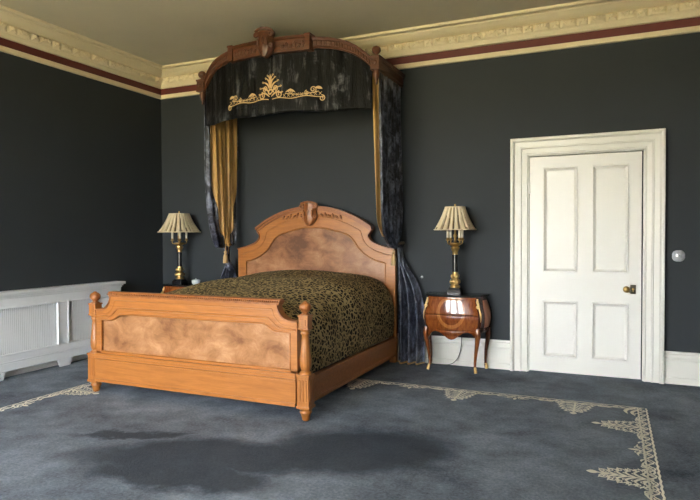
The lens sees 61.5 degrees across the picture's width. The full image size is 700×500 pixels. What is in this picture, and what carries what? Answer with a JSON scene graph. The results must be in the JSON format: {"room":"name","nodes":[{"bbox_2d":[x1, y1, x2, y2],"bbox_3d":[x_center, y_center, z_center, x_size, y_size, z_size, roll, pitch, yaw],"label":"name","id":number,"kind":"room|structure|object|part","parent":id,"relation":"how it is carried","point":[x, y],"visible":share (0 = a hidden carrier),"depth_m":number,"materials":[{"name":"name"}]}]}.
{"room":"historic interior","nodes":[
{"label":"historic interior","id":0,"kind":"room"},
{"bbox_2d":[0,51,162,292],"bbox_3d":[-4.151,-0.466,4.112,0.300,3.445,7.800,0,1,24],"label":"wall","id":1,"kind":"structure","parent":0,"point":[81,156],"depth_m":6.38,"materials":[{"name":"paint"}]},
{"bbox_2d":[4,354,87,377],"bbox_3d":[-3.995,1.112,4.082,0.026,0.290,7.800,0,1,24],"label":"baseboard","id":2,"kind":"structure","parent":1,"relation":"attached to","point":[84,356],"depth_m":5.95,"materials":[{"name":"white paint"}]},
{"bbox_2d":[0,0,582,65],"bbox_3d":[-0.640,-2.267,2.507,8.000,0.200,8.400,0,1,24],"label":"ceiling","id":3,"kind":"structure","parent":0,"point":[161,32],"depth_m":5.67,"materials":[{"name":"paint"}]},
{"bbox_2d":[0,356,699,499],"bbox_3d":[-0.624,1.376,2.591,8.000,0.202,8.400,0,1,24],"label":"floor","id":4,"kind":"structure","parent":0,"point":[394,431],"depth_m":3.85,"materials":[{"name":"blue carpet"}]},
{"bbox_2d":[0,281,125,380],"bbox_3d":[-3.303,0.809,5.469,0.159,0.826,3.090,0,1,24],"label":"radiator cover","id":5,"kind":"object","parent":4,"relation":"on","point":[42,325],"visible":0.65,"depth_m":5.93,"materials":[{"name":"paint"}]},
{"bbox_2d":[0,303,56,354],"bbox_3d":[-3.284,0.770,5.465,0.009,0.448,1.300,0,1,24],"label":"grille","id":6,"kind":"object","parent":5,"relation":"attached to","point":[25,328],"depth_m":5.75,"materials":[{"name":"paint"}]},
{"bbox_3d":[-3.256,0.770,5.453,0.009,0.460,1.312,0,1,24],"label":"grille frame","id":7,"kind":"part","parent":5,"relation":"part of","materials":[{"name":"paint"}]},
{"bbox_3d":[-3.256,1.099,5.455,0.012,0.090,3.010,0,1,24],"label":"plinth moulding","id":8,"kind":"part","parent":5,"relation":"part of","materials":[{"name":"paint"}]},
{"bbox_2d":[0,281,125,299],"bbox_3d":[-3.304,0.430,5.460,0.159,0.068,3.090,0,1,24],"label":"shelf","id":9,"kind":"object","parent":5,"relation":"attached to","point":[77,289],"depth_m":6.06,"materials":[{"name":"paint"}]},
{"bbox_3d":[-2.819,0.746,6.437,0.009,0.460,0.637,0,1,24],"label":"grille frame","id":10,"kind":"part","parent":5,"relation":"part of","materials":[{"name":"paint"}]},
{"bbox_2d":[69,297,108,341],"bbox_3d":[-2.846,0.746,6.449,0.009,0.448,0.625,0,1,24],"label":"grille","id":11,"kind":"object","parent":5,"relation":"attached to","point":[80,323],"depth_m":6.32,"materials":[{"name":"paint"}]},
{"bbox_2d":[161,283,192,292],"bbox_3d":[-2.025,0.798,7.252,0.689,0.758,0.327,0,1,24],"label":"bombe commode","id":12,"kind":"object","parent":4,"relation":"on","point":[168,287],"visible":0.18,"depth_m":7.18,"materials":[{"name":"brown wood"}]},
{"bbox_3d":[-2.076,0.540,7.133,0.523,0.156,0.080,0,1,24],"label":"drawer","id":13,"kind":"part","parent":12,"relation":"part of","materials":[{"name":"brown wood"}]},
{"bbox_2d":[158,211,199,284],"bbox_3d":[-2.099,-0.030,7.245,0.449,0.898,0.449,0,1,24],"label":"table lamp","id":14,"kind":"object","parent":12,"relation":"on","point":[179,223],"visible":1,"depth_m":7.17,"materials":[{"name":"beige fabric"}]},
{"bbox_3d":[-2.100,-0.332,7.238,0.440,0.234,0.440,0,1,24],"label":"lamp shade","id":15,"kind":"part","parent":14,"relation":"part of","materials":[{"name":"fabric"}]},
{"bbox_2d":[171,232,187,245],"bbox_3d":[-2.100,-0.247,7.240,0.161,0.392,0.160,0,1,24],"label":"candelabra","id":16,"kind":"object","parent":14,"relation":"on","point":[179,243],"depth_m":7.21,"materials":[{"name":"gold metal"}]},
{"bbox_3d":[-2.100,-0.222,7.240,0.447,0.010,0.447,0,1,24],"label":"trim","id":17,"kind":"part","parent":14,"relation":"part of","materials":[{"name":"fabric"}]},
{"bbox_2d":[191,279,199,284],"bbox_3d":[-1.860,0.383,7.099,0.104,0.078,0.104,0,1,24],"label":"bowl","id":18,"kind":"object","parent":12,"relation":"on","point":[194,281],"visible":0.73,"depth_m":7.06,"materials":[{"name":"ceramic"}]},
{"bbox_2d":[87,201,397,420],"bbox_3d":[-0.838,0.343,5.631,2.165,1.730,2.211,0,1,24],"label":"bed","id":19,"kind":"object","parent":4,"relation":"on","point":[230,347],"visible":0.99,"depth_m":4.79,"materials":[{"name":"brown wood"}]},
{"bbox_3d":[-2.202,1.010,5.106,0.106,0.248,0.106,0,1,24],"label":"post","id":20,"kind":"part","parent":19,"relation":"part of","materials":[{"name":"brown wood"}]},
{"bbox_3d":[-1.283,0.652,4.657,1.956,0.452,0.018,0,1,24],"label":"moulding","id":21,"kind":"part","parent":19,"relation":"part of","materials":[{"name":"brown wood"}]},
{"bbox_3d":[-1.273,0.706,4.679,1.850,0.328,0.005,0,1,24],"label":"burr panel","id":22,"kind":"part","parent":19,"relation":"part of","materials":[{"name":"brown wood"}]},
{"bbox_3d":[-1.287,1.009,4.653,1.960,0.243,0.028,0,1,24],"label":"rail","id":23,"kind":"part","parent":19,"relation":"part of","materials":[{"name":"brown wood"}]},
{"bbox_3d":[-1.270,0.751,4.688,1.970,0.740,0.063,0,1,24],"label":"footboard","id":24,"kind":"part","parent":19,"relation":"part of","materials":[{"name":"brown wood"}]},
{"bbox_2d":[166,270,394,372],"bbox_3d":[-0.834,0.575,5.658,1.969,0.689,2.000,0,1,24],"label":"bedspread","id":25,"kind":"object","parent":19,"relation":"on","point":[352,313],"visible":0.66,"depth_m":5.23,"materials":[{"name":"fabric"}]},
{"bbox_3d":[-0.321,1.021,4.269,0.106,0.248,0.106,0,1,24],"label":"post","id":26,"kind":"part","parent":19,"relation":"part of","materials":[{"name":"brown wood"}]},
{"bbox_3d":[-0.425,0.177,6.580,1.880,1.114,0.018,0,1,24],"label":"moulding","id":27,"kind":"part","parent":19,"relation":"part of","materials":[{"name":"brown wood"}]},
{"bbox_3d":[-0.417,0.240,6.601,1.750,0.987,0.006,0,1,24],"label":"burr panel","id":28,"kind":"part","parent":19,"relation":"part of","materials":[{"name":"brown wood"}]},
{"bbox_3d":[-0.421,-0.246,6.585,1.970,0.491,0.103,0,1,24],"label":"crest moulding","id":29,"kind":"part","parent":19,"relation":"part of","materials":[{"name":"brown wood"}]},
{"bbox_3d":[-0.413,0.235,6.610,1.970,1.395,0.062,0,1,24],"label":"headboard","id":30,"kind":"part","parent":19,"relation":"part of","materials":[{"name":"brown wood"}]},
{"bbox_3d":[0.056,1.037,5.282,0.053,0.200,2.046,0,1,24],"label":"rail","id":31,"kind":"part","parent":19,"relation":"part of","materials":[{"name":"brown wood"}]},
{"bbox_3d":[0.462,1.058,6.238,0.070,0.260,0.070,0,1,24],"label":"leg","id":32,"kind":"part","parent":19,"relation":"part of","materials":[{"name":"brown wood"}]},
{"bbox_2d":[423,291,491,373],"bbox_3d":[1.046,0.817,5.887,0.689,0.758,0.327,0,1,24],"label":"bombe commode","id":33,"kind":"object","parent":4,"relation":"on","point":[451,315],"visible":1,"depth_m":5.76,"materials":[{"name":"brown wood"}]},
{"bbox_3d":[0.768,0.974,5.881,0.074,0.432,0.068,0,1,24],"label":"leg","id":34,"kind":"part","parent":33,"relation":"part of","materials":[{"name":"brown wood"}]},
{"bbox_3d":[0.825,0.967,6.138,0.066,0.426,0.056,0,1,24],"label":"leg","id":35,"kind":"part","parent":33,"relation":"part of","materials":[{"name":"brown wood"}]},
{"bbox_3d":[0.995,0.718,5.771,0.526,0.153,0.078,0,1,24],"label":"drawer","id":36,"kind":"part","parent":33,"relation":"part of","materials":[{"name":"brown wood"}]},
{"bbox_3d":[0.995,0.559,5.769,0.523,0.156,0.080,0,1,24],"label":"drawer","id":37,"kind":"part","parent":33,"relation":"part of","materials":[{"name":"brown wood"}]},
{"bbox_2d":[434,204,475,293],"bbox_3d":[1.050,-0.012,5.878,0.399,0.898,0.399,0,1,24],"label":"table lamp","id":38,"kind":"object","parent":33,"relation":"on","point":[454,217],"visible":1,"depth_m":5.80,"materials":[{"name":"beige fabric"}]},
{"bbox_3d":[1.049,-0.314,5.871,0.390,0.234,0.390,0,1,24],"label":"lamp shade","id":39,"kind":"part","parent":38,"relation":"part of","materials":[{"name":"fabric"}]},
{"bbox_3d":[1.049,-0.204,5.874,0.397,0.010,0.397,0,1,24],"label":"trim","id":40,"kind":"part","parent":38,"relation":"part of","materials":[{"name":"fabric"}]},
{"bbox_2d":[446,230,463,246],"bbox_3d":[1.049,-0.229,5.873,0.161,0.392,0.160,0,1,24],"label":"candelabra","id":41,"kind":"object","parent":38,"relation":"on","point":[460,232],"depth_m":5.85,"materials":[{"name":"gold metal"}]},
{"bbox_3d":[1.226,0.977,5.678,0.074,0.432,0.068,0,1,24],"label":"leg","id":42,"kind":"part","parent":33,"relation":"part of","materials":[{"name":"brown wood"}]},
{"bbox_3d":[1.378,0.970,5.892,0.066,0.426,0.056,0,1,24],"label":"leg","id":43,"kind":"part","parent":33,"relation":"part of","materials":[{"name":"brown wood"}]},
{"bbox_2d":[161,32,699,377],"bbox_3d":[1.012,-0.537,6.249,8.000,3.445,0.300,0,1,24],"label":"wall","id":44,"kind":"structure","parent":0,"point":[459,120],"depth_m":6.00,"materials":[{"name":"paint"}]},
{"bbox_2d":[196,27,404,126],"bbox_3d":[-0.618,-1.752,6.159,2.140,0.813,1.130,0,1,24],"label":"canopy","id":45,"kind":"object","parent":44,"relation":"attached to","point":[269,74],"visible":1,"depth_m":5.71,"materials":[{"name":"black fabric"}]},
{"bbox_2d":[199,92,205,104],"bbox_3d":[-1.613,-1.655,6.433,0.076,0.143,0.076,0,1,24],"label":"pendant","id":46,"kind":"object","parent":45,"relation":"attached to","point":[202,94],"depth_m":6.41,"materials":[{"name":"brown wood"}]},
{"bbox_2d":[204,95,237,278],"bbox_3d":[-1.476,-0.275,6.836,0.287,2.901,0.650,0,1,0],"label":"curtain","id":47,"kind":"object","parent":45,"relation":"hanging from","point":[220,139],"visible":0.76,"depth_m":6.75,"materials":[{"name":"gold fabric"}]},
{"bbox_3d":[-0.730,-1.881,5.906,1.990,0.328,0.352,0,1,24],"label":"rail","id":48,"kind":"part","parent":45,"relation":"part of","materials":[{"name":"brown wood"}]},
{"bbox_2d":[373,69,379,84],"bbox_3d":[0.251,-1.643,5.605,0.076,0.143,0.076,0,1,24],"label":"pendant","id":49,"kind":"object","parent":45,"relation":"attached to","point":[376,72],"depth_m":5.58,"materials":[{"name":"brown wood"}]},
{"bbox_3d":[0.406,-1.788,5.950,0.090,0.135,0.679,0,1,24],"label":"rail","id":50,"kind":"part","parent":45,"relation":"part of","materials":[{"name":"brown wood"}]},
{"bbox_2d":[372,72,424,364],"bbox_3d":[0.504,-0.263,5.921,0.346,2.901,0.623,0,1,24],"label":"curtain","id":51,"kind":"object","parent":45,"relation":"hanging from","point":[386,94],"visible":0.99,"depth_m":6.05,"materials":[{"name":"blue fabric"}]},
{"bbox_2d":[0,0,699,99],"bbox_3d":[-0.601,-1.998,2.517,7.467,0.339,7.838,0,1,24],"label":"trim","id":52,"kind":"structure","parent":44,"relation":"attached to","point":[583,23],"depth_m":5.81,"materials":[{"name":"beige paint"}]},
{"bbox_2d":[431,337,461,364],"bbox_3d":[0.993,1.039,6.076,0.323,0.299,0.020,0,1,19],"label":"power cord","id":53,"kind":"object","parent":44,"relation":"attached to","point":[461,337],"visible":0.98,"depth_m":6.05,"materials":[{"name":"black plastic"}]},
{"bbox_2d":[350,333,699,385],"bbox_3d":[0.953,1.044,6.136,7.400,0.290,0.026,0,1,24],"label":"baseboard","id":54,"kind":"structure","parent":44,"relation":"attached to","point":[680,368],"depth_m":5.91,"materials":[{"name":"white paint"}]},
{"bbox_2d":[510,128,665,383],"bbox_3d":[2.208,0.056,5.554,1.347,2.281,0.126,0,1,24],"label":"door","id":55,"kind":"structure","parent":44,"relation":"in","point":[576,220],"depth_m":5.55,"materials":[{"name":"white paint"}]},
{"bbox_3d":[2.531,0.361,5.388,0.058,0.058,0.072,0,1,24],"label":"knob","id":56,"kind":"part","parent":55,"relation":"part of","materials":[{"name":"gold metal"}]},
{"bbox_3d":[2.594,0.362,5.391,0.046,0.083,0.016,0,1,24],"label":"lock plate","id":57,"kind":"part","parent":55,"relation":"part of","materials":[{"name":"brown metal"}]},
{"bbox_2d":[672,250,684,261],"bbox_3d":[2.921,0.054,5.227,0.102,0.102,0.044,0,1,24],"label":"light switch","id":58,"kind":"object","parent":44,"relation":"attached to","point":[678,255],"visible":1,"depth_m":5.23,"materials":[{"name":"silver metal"}]}
]}

